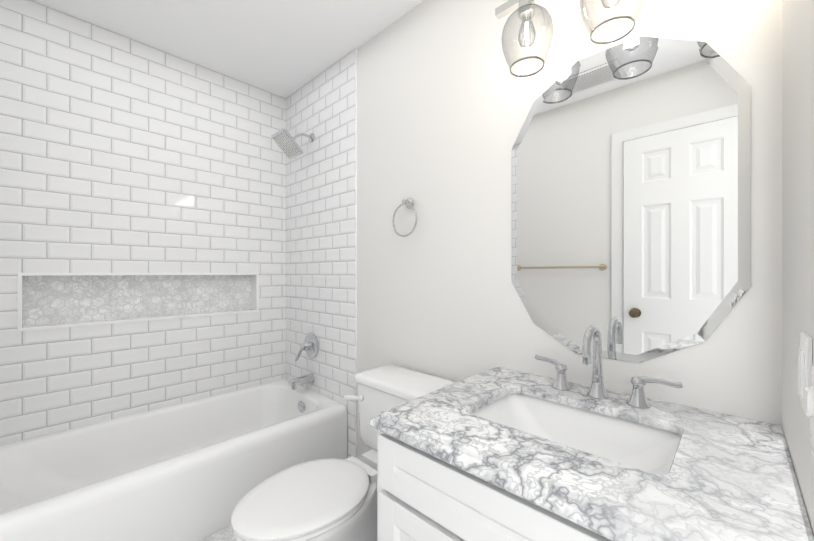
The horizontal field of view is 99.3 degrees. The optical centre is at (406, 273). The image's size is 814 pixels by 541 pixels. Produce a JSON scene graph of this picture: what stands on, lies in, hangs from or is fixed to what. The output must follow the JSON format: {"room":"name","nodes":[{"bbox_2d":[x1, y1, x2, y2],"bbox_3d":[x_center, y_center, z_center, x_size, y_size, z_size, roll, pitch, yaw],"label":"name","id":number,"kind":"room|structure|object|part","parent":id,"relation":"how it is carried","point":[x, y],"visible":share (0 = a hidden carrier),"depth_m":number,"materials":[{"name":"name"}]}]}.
{"room":"bathroom","nodes":[
{"label":"bathroom","id":0,"kind":"room"},
{"bbox_2d":[0,0,285,444],"bbox_3d":[-1.494,-0.073,2.086,0.200,2.440,1.730,0,0,44],"label":"wall","id":1,"kind":"structure","parent":0,"point":[119,153],"depth_m":1.90,"materials":[{"name":"tile"}]},
{"bbox_2d":[18,273,258,330],"bbox_3d":[-1.423,0.134,2.011,0.006,0.273,1.118,0,0,44],"label":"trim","id":2,"kind":"structure","parent":1,"relation":"attached to","point":[20,275],"depth_m":1.86,"materials":[{"name":"white tile"}]},
{"bbox_2d":[199,525,235,540],"bbox_3d":[-0.518,1.187,1.154,2.900,0.080,1.930,0,0,44],"label":"floor","id":3,"kind":"structure","parent":0,"point":[225,534],"depth_m":1.51,"materials":[{"name":"tile"}]},
{"bbox_2d":[0,379,346,540],"bbox_3d":[-1.145,0.964,1.753,0.760,0.365,1.510,0,0,44],"label":"bathtub","id":4,"kind":"object","parent":3,"relation":"on","point":[197,469],"visible":0.96,"depth_m":1.62,"materials":[{"name":"white ceramic"}]},
{"bbox_2d":[231,365,454,540],"bbox_3d":[-0.229,0.803,1.330,0.460,0.688,0.840,0,0,44],"label":"toilet","id":5,"kind":"object","parent":3,"relation":"on","point":[331,499],"visible":0.75,"depth_m":1.20,"materials":[{"name":"white ceramic"}]},
{"bbox_3d":[-0.338,0.763,1.197,0.366,0.044,0.498,0,0,44],"label":"seat","id":6,"kind":"part","parent":5,"relation":"part of","materials":[{"name":"white plastic"}]},
{"bbox_3d":[-0.243,0.568,1.574,0.102,0.041,0.033,0,0,44],"label":"lever","id":7,"kind":"part","parent":5,"relation":"part of","materials":[{"name":"white plastic"}]},
{"bbox_3d":[-0.031,0.674,1.518,0.410,0.345,0.270,0,0,44],"label":"tank","id":8,"kind":"part","parent":5,"relation":"part of","materials":[{"name":"white ceramic"}]},
{"bbox_3d":[-0.015,0.480,1.535,0.434,0.043,0.249,0,0,44],"label":"lid","id":9,"kind":"part","parent":5,"relation":"part of","materials":[{"name":"white ceramic"}]},
{"bbox_2d":[369,325,813,540],"bbox_3d":[0.402,0.649,0.887,0.799,0.996,0.644,0,0,44],"label":"bathroom vanity","id":10,"kind":"object","parent":3,"relation":"on","point":[498,454],"visible":1,"depth_m":0.75,"materials":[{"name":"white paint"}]},
{"bbox_3d":[0.064,0.802,0.798,0.367,0.441,0.019,0,0,44],"label":"door","id":11,"kind":"part","parent":10,"relation":"part of","materials":[{"name":"white paint"}]},
{"bbox_3d":[0.199,0.497,0.670,0.738,0.136,0.019,0,0,44],"label":"drawer","id":12,"kind":"part","parent":10,"relation":"part of","materials":[{"name":"white paint"}]},
{"bbox_2d":[534,355,570,390],"bbox_3d":[0.475,0.328,1.146,0.128,0.088,0.058,0,0,44],"label":"handle","id":13,"kind":"object","parent":10,"relation":"on","point":[560,383],"depth_m":1.12,"materials":[{"name":"silver metal"}]},
{"bbox_2d":[472,393,680,474],"bbox_3d":[0.412,0.467,0.889,0.470,0.143,0.322,0,0,44],"label":"sink","id":14,"kind":"object","parent":10,"relation":"in","point":[648,446],"depth_m":0.98,"materials":[{"name":"white ceramic"}]},
{"bbox_2d":[582,325,608,398],"bbox_3d":[0.546,0.262,1.015,0.058,0.220,0.149,0,0,44],"label":"faucet","id":15,"kind":"object","parent":10,"relation":"on","point":[597,390],"depth_m":1.03,"materials":[{"name":"silver metal"}]},
{"bbox_2d":[626,376,682,408],"bbox_3d":[0.679,0.328,0.952,0.130,0.088,0.058,0,0,44],"label":"handle","id":16,"kind":"object","parent":10,"relation":"on","point":[637,399],"depth_m":0.96,"materials":[{"name":"silver metal"}]},
{"bbox_2d":[32,0,423,98],"bbox_3d":[-0.518,-1.333,1.153,2.900,0.080,1.930,0,0,44],"label":"ceiling","id":17,"kind":"structure","parent":0,"point":[285,49],"depth_m":1.83,"materials":[{"name":"white paint"}]},
{"bbox_2d":[357,0,781,458],"bbox_3d":[0.052,-0.073,1.750,2.900,2.440,0.120,0,0,44],"label":"wall","id":18,"kind":"structure","parent":0,"point":[446,99],"depth_m":1.41,"materials":[{"name":"white paint"}]},
{"bbox_2d":[286,49,354,457],"bbox_3d":[-0.595,-0.073,2.280,0.832,2.440,0.008,0,0,44],"label":"wall tile","id":19,"kind":"structure","parent":18,"relation":"attached to","point":[320,237],"depth_m":2.21,"materials":[{"name":"white tile"}]},
{"bbox_2d":[271,128,313,158],"bbox_3d":[-0.720,-0.843,2.224,0.176,0.181,0.243,0,0,44],"label":"shower head","id":20,"kind":"object","parent":19,"relation":"attached to","point":[286,142],"visible":0.98,"depth_m":2.18},
{"bbox_2d":[288,373,313,389],"bbox_3d":[-0.691,0.707,2.253,0.062,0.076,0.162,0,0,44],"label":"tub spout","id":21,"kind":"object","parent":19,"relation":"attached to","point":[294,383],"visible":1,"depth_m":2.23,"materials":[{"name":"silver metal"}]},
{"bbox_2d":[295,332,318,361],"bbox_3d":[-0.675,0.487,2.270,0.172,0.180,0.116,0,0,44],"label":"shower valve","id":22,"kind":"object","parent":19,"relation":"attached to","point":[310,346],"visible":1,"depth_m":2.27,"materials":[{"name":"silver metal"}]},
{"bbox_3d":[-0.697,0.523,2.259,0.035,0.106,0.070,0,0,44],"label":"shower valve handle","id":23,"kind":"part","parent":22,"relation":"part of","materials":[{"name":"silver metal"}]},
{"bbox_3d":[-0.657,0.483,2.289,0.172,0.172,0.062,0,0,44],"label":"shower valve plate","id":24,"kind":"part","parent":22,"relation":"part of","materials":[{"name":"silver metal"}]},
{"bbox_2d":[355,48,356,456],"bbox_3d":[-0.293,-0.073,1.992,0.004,2.440,0.007,0,0,44],"label":"trim","id":25,"kind":"structure","parent":18,"relation":"attached to","point":[355,248],"depth_m":1.99,"materials":[{"name":"white"}]},
{"bbox_2d":[392,198,416,236],"bbox_3d":[-0.002,-0.272,1.683,0.165,0.194,0.050,0,0,44],"label":"towel ring","id":26,"kind":"object","parent":18,"relation":"attached to","point":[409,203],"visible":1,"depth_m":1.68,"materials":[{"name":"silver metal"}]},
{"bbox_2d":[495,0,553,76],"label":"sconce","id":27,"kind":"object","parent":18,"relation":"attached to","point":[525,9],"depth_m":1.16,"materials":[{"name":"clear glass"}]},
{"bbox_3d":[0.621,-0.918,1.021,0.720,0.124,0.147,0,0,44],"label":"plate","id":28,"kind":"part","parent":27,"relation":"part of","materials":[{"name":"silver metal"}]},
{"bbox_3d":[0.398,-0.881,1.150,0.054,0.052,0.054,0,0,44],"label":"arm","id":29,"kind":"part","parent":27,"relation":"part of"},
{"bbox_3d":[0.398,-0.807,1.150,0.056,0.108,0.056,0,0,44],"label":"bulb","id":30,"kind":"part","parent":27,"relation":"part of","materials":[{"name":"clear glass"}]},
{"bbox_3d":[0.398,-0.778,1.150,0.164,0.190,0.164,0,0,44],"label":"lamp shade","id":31,"kind":"part","parent":27,"relation":"part of","materials":[{"name":"clear glass"}]},
{"bbox_2d":[580,0,643,44],"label":"sconce","id":32,"kind":"object","parent":18,"relation":"attached to","point":[631,18],"depth_m":1.00,"materials":[{"name":"clear glass"}]},
{"bbox_3d":[0.579,-0.807,0.977,0.056,0.108,0.056,0,0,44],"label":"bulb","id":33,"kind":"part","parent":32,"relation":"part of","materials":[{"name":"clear glass"}]},
{"bbox_3d":[0.579,-0.778,0.977,0.164,0.190,0.164,0,0,44],"label":"lamp shade","id":34,"kind":"part","parent":32,"relation":"part of","materials":[{"name":"clear glass"}]},
{"bbox_2d":[512,36,750,362],"bbox_3d":[0.638,-0.222,1.104,0.652,0.987,0.004,0,0,44],"label":"mirror","id":35,"kind":"object","parent":18,"relation":"attached to","point":[631,199],"visible":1,"depth_m":1.05,"materials":[{"name":"silver glass"}]},
{"bbox_2d":[782,0,813,535],"bbox_3d":[0.430,-0.073,0.249,0.120,2.440,1.530,0,0,44],"label":"wall","id":36,"kind":"structure","parent":0,"point":[797,167],"depth_m":0.63,"materials":[{"name":"white paint"}]},
{"bbox_2d":[798,332,811,417],"bbox_3d":[0.607,0.152,0.529,0.009,0.116,0.072,0,0,44],"label":"electrical outlet plate","id":37,"kind":"object","parent":36,"relation":"attached to","point":[804,362],"visible":0.89,"depth_m":0.52,"materials":[{"name":"white plastic"}]},
{"bbox_2d":[804,365,813,452],"bbox_3d":[0.523,0.182,0.444,0.014,0.116,0.072,0,0,44],"label":"switch plate","id":38,"kind":"object","parent":36,"relation":"attached to","point":[809,401],"visible":1,"depth_m":0.44,"materials":[{"name":"white plastic"}]}
]}

